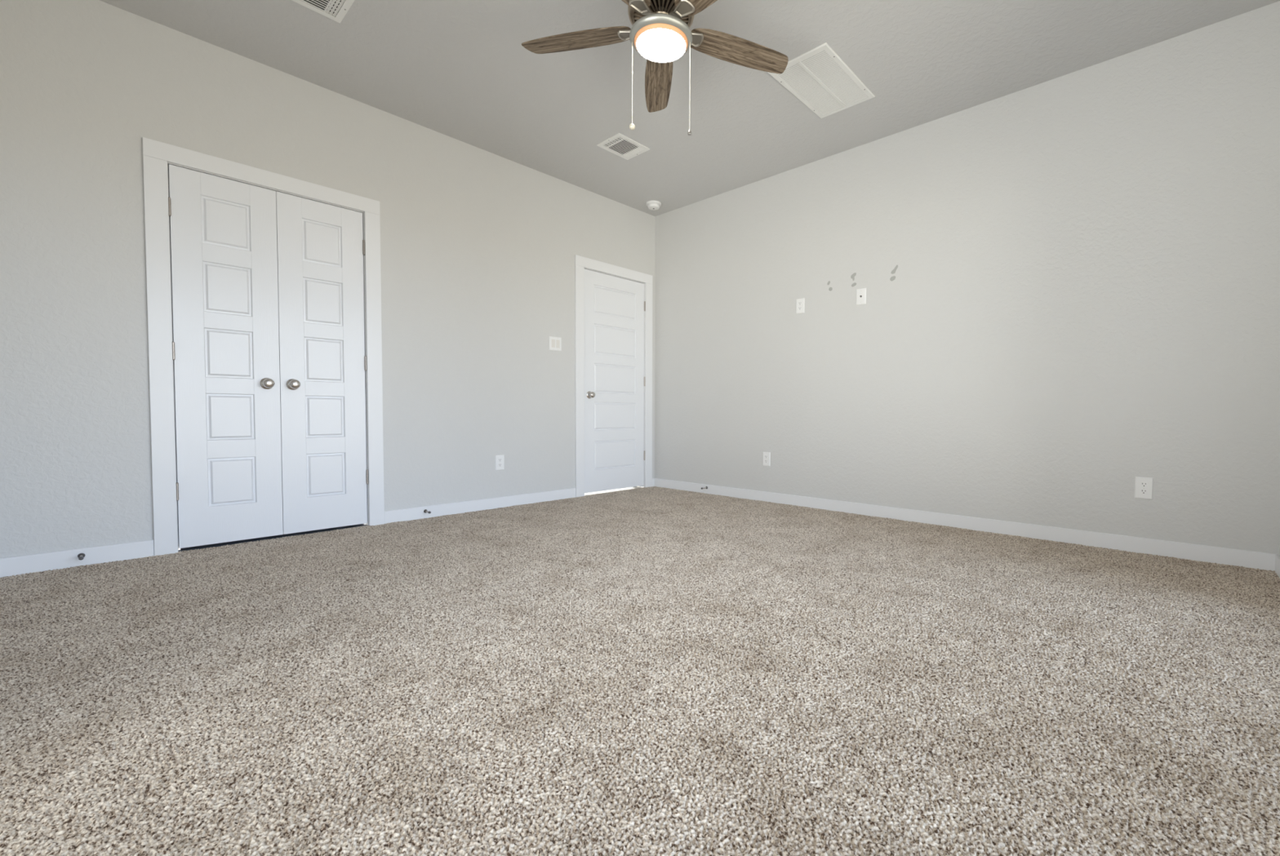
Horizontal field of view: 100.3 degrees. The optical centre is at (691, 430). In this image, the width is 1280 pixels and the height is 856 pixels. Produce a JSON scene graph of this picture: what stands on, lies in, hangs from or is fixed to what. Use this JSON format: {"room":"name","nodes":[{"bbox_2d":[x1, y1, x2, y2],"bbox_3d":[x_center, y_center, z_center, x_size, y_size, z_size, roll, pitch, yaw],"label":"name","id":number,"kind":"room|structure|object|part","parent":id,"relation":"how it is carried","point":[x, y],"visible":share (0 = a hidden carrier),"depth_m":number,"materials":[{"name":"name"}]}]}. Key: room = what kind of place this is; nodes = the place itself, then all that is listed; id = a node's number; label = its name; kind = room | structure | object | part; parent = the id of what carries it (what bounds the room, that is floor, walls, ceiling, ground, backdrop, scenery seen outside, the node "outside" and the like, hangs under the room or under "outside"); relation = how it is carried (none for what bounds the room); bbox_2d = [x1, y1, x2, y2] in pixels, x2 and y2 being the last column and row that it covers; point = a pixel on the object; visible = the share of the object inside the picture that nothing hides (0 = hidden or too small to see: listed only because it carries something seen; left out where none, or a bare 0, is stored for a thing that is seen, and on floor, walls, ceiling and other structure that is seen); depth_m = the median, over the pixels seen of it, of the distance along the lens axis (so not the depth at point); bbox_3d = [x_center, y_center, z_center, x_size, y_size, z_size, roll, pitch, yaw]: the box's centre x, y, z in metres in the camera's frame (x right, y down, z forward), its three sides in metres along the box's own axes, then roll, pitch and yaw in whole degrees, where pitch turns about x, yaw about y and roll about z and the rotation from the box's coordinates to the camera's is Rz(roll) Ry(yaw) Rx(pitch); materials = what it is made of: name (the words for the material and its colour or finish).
{"room":"empty bedroom","nodes":[
{"label":"empty bedroom","id":0,"kind":"room"},
{"bbox_2d":[0,0,654,558],"bbox_3d":[-2.100,-0.725,4.102,0.800,2.820,4.292,2,3,42],"label":"wall","id":1,"kind":"structure","parent":0,"point":[479,246],"depth_m":2.93,"materials":[{"name":"grey paint"}]},
{"bbox_2d":[77,553,84,559],"bbox_3d":[-2.923,0.607,2.550,0.078,0.025,0.025,2,3,42],"label":"door stop","id":2,"kind":"object","parent":1,"relation":"attached to","point":[81,556],"visible":1,"depth_m":2.56,"materials":[{"name":"grey metal"}]},
{"bbox_2d":[168,164,283,548],"bbox_3d":[-2.573,-0.385,2.964,0.098,2.022,0.457,2,3,42],"label":"door","id":3,"kind":"structure","parent":1,"relation":"in","point":[224,250],"depth_m":2.96,"materials":[{"name":"white paint"}]},
{"bbox_3d":[-2.449,-0.274,3.081,0.063,0.066,0.066,2,3,42],"label":"knob","id":4,"kind":"part","parent":3,"relation":"part of","materials":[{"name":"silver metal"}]},
{"bbox_2d":[142,137,384,555],"bbox_3d":[-2.467,-0.428,3.177,0.138,2.144,1.089,2,3,42],"label":"trim","id":5,"kind":"structure","parent":1,"relation":"attached to","point":[156,154],"depth_m":2.80,"materials":[{"name":"white paint"}]},
{"bbox_2d":[275,191,368,534],"bbox_3d":[-2.268,-0.395,3.306,0.098,2.022,0.456,2,3,42],"label":"door","id":6,"kind":"structure","parent":1,"relation":"in","point":[321,246],"depth_m":3.30,"materials":[{"name":"white paint"}]},
{"bbox_3d":[-2.366,-0.277,3.173,0.063,0.066,0.066,2,3,42],"label":"knob","id":7,"kind":"part","parent":6,"relation":"part of","materials":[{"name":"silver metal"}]},
{"bbox_2d":[0,478,654,577],"bbox_3d":[-1.763,0.578,3.919,0.014,0.091,4.172,2,3,42],"label":"baseboard","id":8,"kind":"structure","parent":1,"relation":"attached to","point":[20,565],"depth_m":2.72,"materials":[{"name":"white paint"}]},
{"bbox_2d":[423,509,431,513],"bbox_3d":[-1.854,0.572,3.747,0.078,0.025,0.025,2,3,42],"label":"door stop","id":9,"kind":"object","parent":1,"relation":"attached to","point":[425,511],"visible":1,"depth_m":3.76,"materials":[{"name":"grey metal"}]},
{"bbox_2d":[495,454,504,470],"bbox_3d":[-1.508,0.252,4.196,0.007,0.119,0.075,2,3,42],"label":"wall outlet","id":10,"kind":"object","parent":1,"relation":"attached to","point":[500,460],"visible":1,"depth_m":4.19,"materials":[{"name":"white plastic"}]},
{"bbox_2d":[549,336,561,351],"bbox_3d":[-1.159,-0.744,4.547,0.010,0.119,0.121,2,3,42],"label":"light switch","id":11,"kind":"object","parent":1,"relation":"attached to","point":[555,343],"visible":1,"depth_m":4.54,"materials":[{"name":"white plastic"}]},
{"bbox_2d":[574,254,653,497],"bbox_3d":[-0.756,-0.483,5.093,0.138,2.144,0.937,2,3,42],"label":"trim","id":12,"kind":"structure","parent":1,"relation":"attached to","point":[580,262],"depth_m":4.78,"materials":[{"name":"white paint"}]},
{"bbox_2d":[584,269,645,493],"bbox_3d":[-0.706,-0.447,5.053,0.098,2.018,0.753,2,3,42],"label":"door","id":13,"kind":"structure","parent":1,"relation":"in","point":[615,307],"depth_m":5.04,"materials":[{"name":"white paint"}]},
{"bbox_3d":[-0.901,-0.324,4.814,0.063,0.066,0.066,2,3,42],"label":"knob","id":14,"kind":"part","parent":13,"relation":"part of","materials":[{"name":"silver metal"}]},
{"bbox_2d":[0,486,1279,855],"bbox_3d":[-0.591,0.675,2.962,5.642,0.054,4.302,2,3,42],"label":"floor","id":15,"kind":"structure","parent":0,"point":[653,671],"depth_m":1.44,"materials":[{"name":"carpet"}]},
{"bbox_2d":[99,0,1279,216],"bbox_3d":[-0.135,-2.118,2.386,4.582,0.100,4.412,2,3,42],"label":"ceiling","id":16,"kind":"structure","parent":0,"point":[461,70],"depth_m":3.03,"materials":[{"name":"grey paint"}]},
{"bbox_2d":[291,0,355,23],"bbox_3d":[-1.800,-2.077,2.521,0.253,0.008,0.303,2,3,42],"label":"ceiling vent","id":17,"kind":"object","parent":16,"relation":"in","point":[335,10],"visible":1,"depth_m":2.61,"materials":[{"name":"white metal"}]},
{"bbox_2d":[596,133,649,159],"bbox_3d":[-0.506,-2.120,3.978,0.253,0.008,0.303,2,3,42],"label":"ceiling vent","id":18,"kind":"object","parent":16,"relation":"in","point":[619,144],"visible":1,"depth_m":3.97,"materials":[{"name":"white metal"}]},
{"bbox_2d":[645,200,661,210],"bbox_3d":[-0.355,-2.133,5.052,0.146,0.052,0.146,2,3,42],"label":"smoke detector","id":19,"kind":"object","parent":16,"relation":"attached to","point":[652,205],"visible":1,"depth_m":5.01,"materials":[{"name":"white plastic"}]},
{"bbox_2d":[521,0,788,135],"bbox_3d":[-0.114,-1.704,2.360,1.258,0.726,1.279,2,3,42],"label":"ceiling fan","id":20,"kind":"object","parent":16,"relation":"hanging from","point":[660,32],"visible":1,"depth_m":2.46,"materials":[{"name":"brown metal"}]},
{"bbox_3d":[-0.528,-1.820,2.483,0.535,0.005,0.142,1,11,13],"label":"blade","id":21,"kind":"part","parent":20,"relation":"part of","materials":[{"name":"brown wood"}]},
{"bbox_3d":[-0.266,-1.584,2.402,0.007,0.394,0.007,2,3,42],"label":"pull chain","id":22,"kind":"part","parent":20,"relation":"part of","materials":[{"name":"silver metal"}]},
{"bbox_3d":[-0.267,-1.377,2.409,0.027,0.028,0.027,2,3,42],"label":"chain pull","id":23,"kind":"part","parent":20,"relation":"part of","materials":[{"name":"silver metal"}]},
{"bbox_3d":[-0.340,-1.805,2.047,0.142,0.005,0.535,12,7,30],"label":"blade","id":24,"kind":"part","parent":20,"relation":"part of","materials":[{"name":"brown wood"}]},
{"bbox_3d":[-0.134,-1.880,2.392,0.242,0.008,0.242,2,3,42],"label":"motor","id":25,"kind":"part","parent":20,"relation":"part of","materials":[{"name":"brown"}]},
{"bbox_3d":[-0.172,-1.829,2.796,0.142,0.005,0.535,-9,3,-5],"label":"blade","id":26,"kind":"part","parent":20,"relation":"part of","materials":[{"name":"brown wood"}]},
{"bbox_3d":[-0.005,-1.570,2.403,0.004,0.420,0.004,1,2,19],"label":"pull chain","id":27,"kind":"part","parent":20,"relation":"part of","materials":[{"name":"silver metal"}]},
{"bbox_3d":[0.132,-1.804,2.092,0.142,0.005,0.535,11,-5,-41],"label":"blade","id":28,"kind":"part","parent":20,"relation":"part of","materials":[{"name":"brown wood"}]},
{"bbox_3d":[0.236,-1.819,2.554,0.535,0.005,0.142,-1,-7,-23],"label":"blade","id":29,"kind":"part","parent":20,"relation":"part of","materials":[{"name":"brown wood"}]},
{"bbox_2d":[767,42,875,118],"bbox_3d":[0.799,-2.086,3.212,0.374,0.010,0.644,2,3,42],"label":"ceiling vent","id":30,"kind":"object","parent":16,"relation":"in","point":[818,77],"visible":1,"depth_m":3.18,"materials":[{"name":"white metal"}]},
{"bbox_2d":[654,0,1279,554],"bbox_3d":[1.287,-0.745,4.034,4.582,2.740,0.121,2,3,42],"label":"wall","id":31,"kind":"structure","parent":0,"point":[1071,282],"depth_m":3.29,"materials":[{"name":"grey paint"}]},
{"bbox_2d":[762,452,770,466],"bbox_3d":[0.644,0.243,4.552,0.075,0.119,0.007,2,3,42],"label":"wall outlet","id":32,"kind":"object","parent":31,"relation":"attached to","point":[766,455],"visible":1,"depth_m":4.55,"materials":[{"name":"white plastic"}]},
{"bbox_2d":[795,297,804,314],"bbox_3d":[0.882,-1.009,4.303,0.075,0.119,0.007,2,3,42],"label":"wall outlet","id":33,"kind":"object","parent":31,"relation":"attached to","point":[800,303],"visible":1,"depth_m":4.30,"materials":[{"name":"white plastic"}]},
{"bbox_2d":[856,288,866,305],"bbox_3d":[1.263,-1.000,3.957,0.075,0.119,0.016,2,3,42],"label":"cable plate","id":34,"kind":"object","parent":31,"relation":"attached to","point":[860,293],"visible":1,"depth_m":3.96,"materials":[{"name":"white plastic"}]},
{"bbox_2d":[654,478,1279,571],"bbox_3d":[1.241,0.590,4.024,4.328,0.091,0.014,2,3,42],"label":"baseboard","id":35,"kind":"structure","parent":31,"relation":"attached to","point":[1245,558],"depth_m":3.30,"materials":[{"name":"white paint"}]},
{"bbox_2d":[1134,476,1153,499],"bbox_3d":[2.480,0.314,2.914,0.075,0.119,0.007,2,3,42],"label":"wall outlet","id":36,"kind":"object","parent":31,"relation":"attached to","point":[1144,486],"visible":1,"depth_m":2.91,"materials":[{"name":"white plastic"}]},
{"bbox_2d":[1139,488,1147,494],"bbox_3d":[2.479,0.334,2.913,0.034,0.028,0.003,2,3,42],"label":"socket","id":37,"kind":"object","parent":36,"relation":"attached to","point":[1142,491],"depth_m":2.91,"materials":[{"name":"white plastic"}]},
{"bbox_2d":[1139,482,1147,487],"bbox_3d":[2.479,0.295,2.912,0.034,0.028,0.003,2,3,42],"label":"socket","id":38,"kind":"object","parent":36,"relation":"attached to","point":[1141,484],"depth_m":2.91,"materials":[{"name":"white plastic"}]},
{"bbox_3d":[1.522,-0.641,0.949,0.120,2.740,4.172,2,3,42],"label":"wall window","id":39,"kind":"structure","parent":0,"visible":0},
{"bbox_2d":[1275,555,1279,577],"bbox_3d":[1.461,0.691,1.033,0.014,0.091,4.158,2,3,42],"label":"baseboard","id":40,"kind":"structure","parent":39,"relation":"attached to","point":[1277,557],"depth_m":2.53,"materials":[{"name":"white paint"}]}
]}

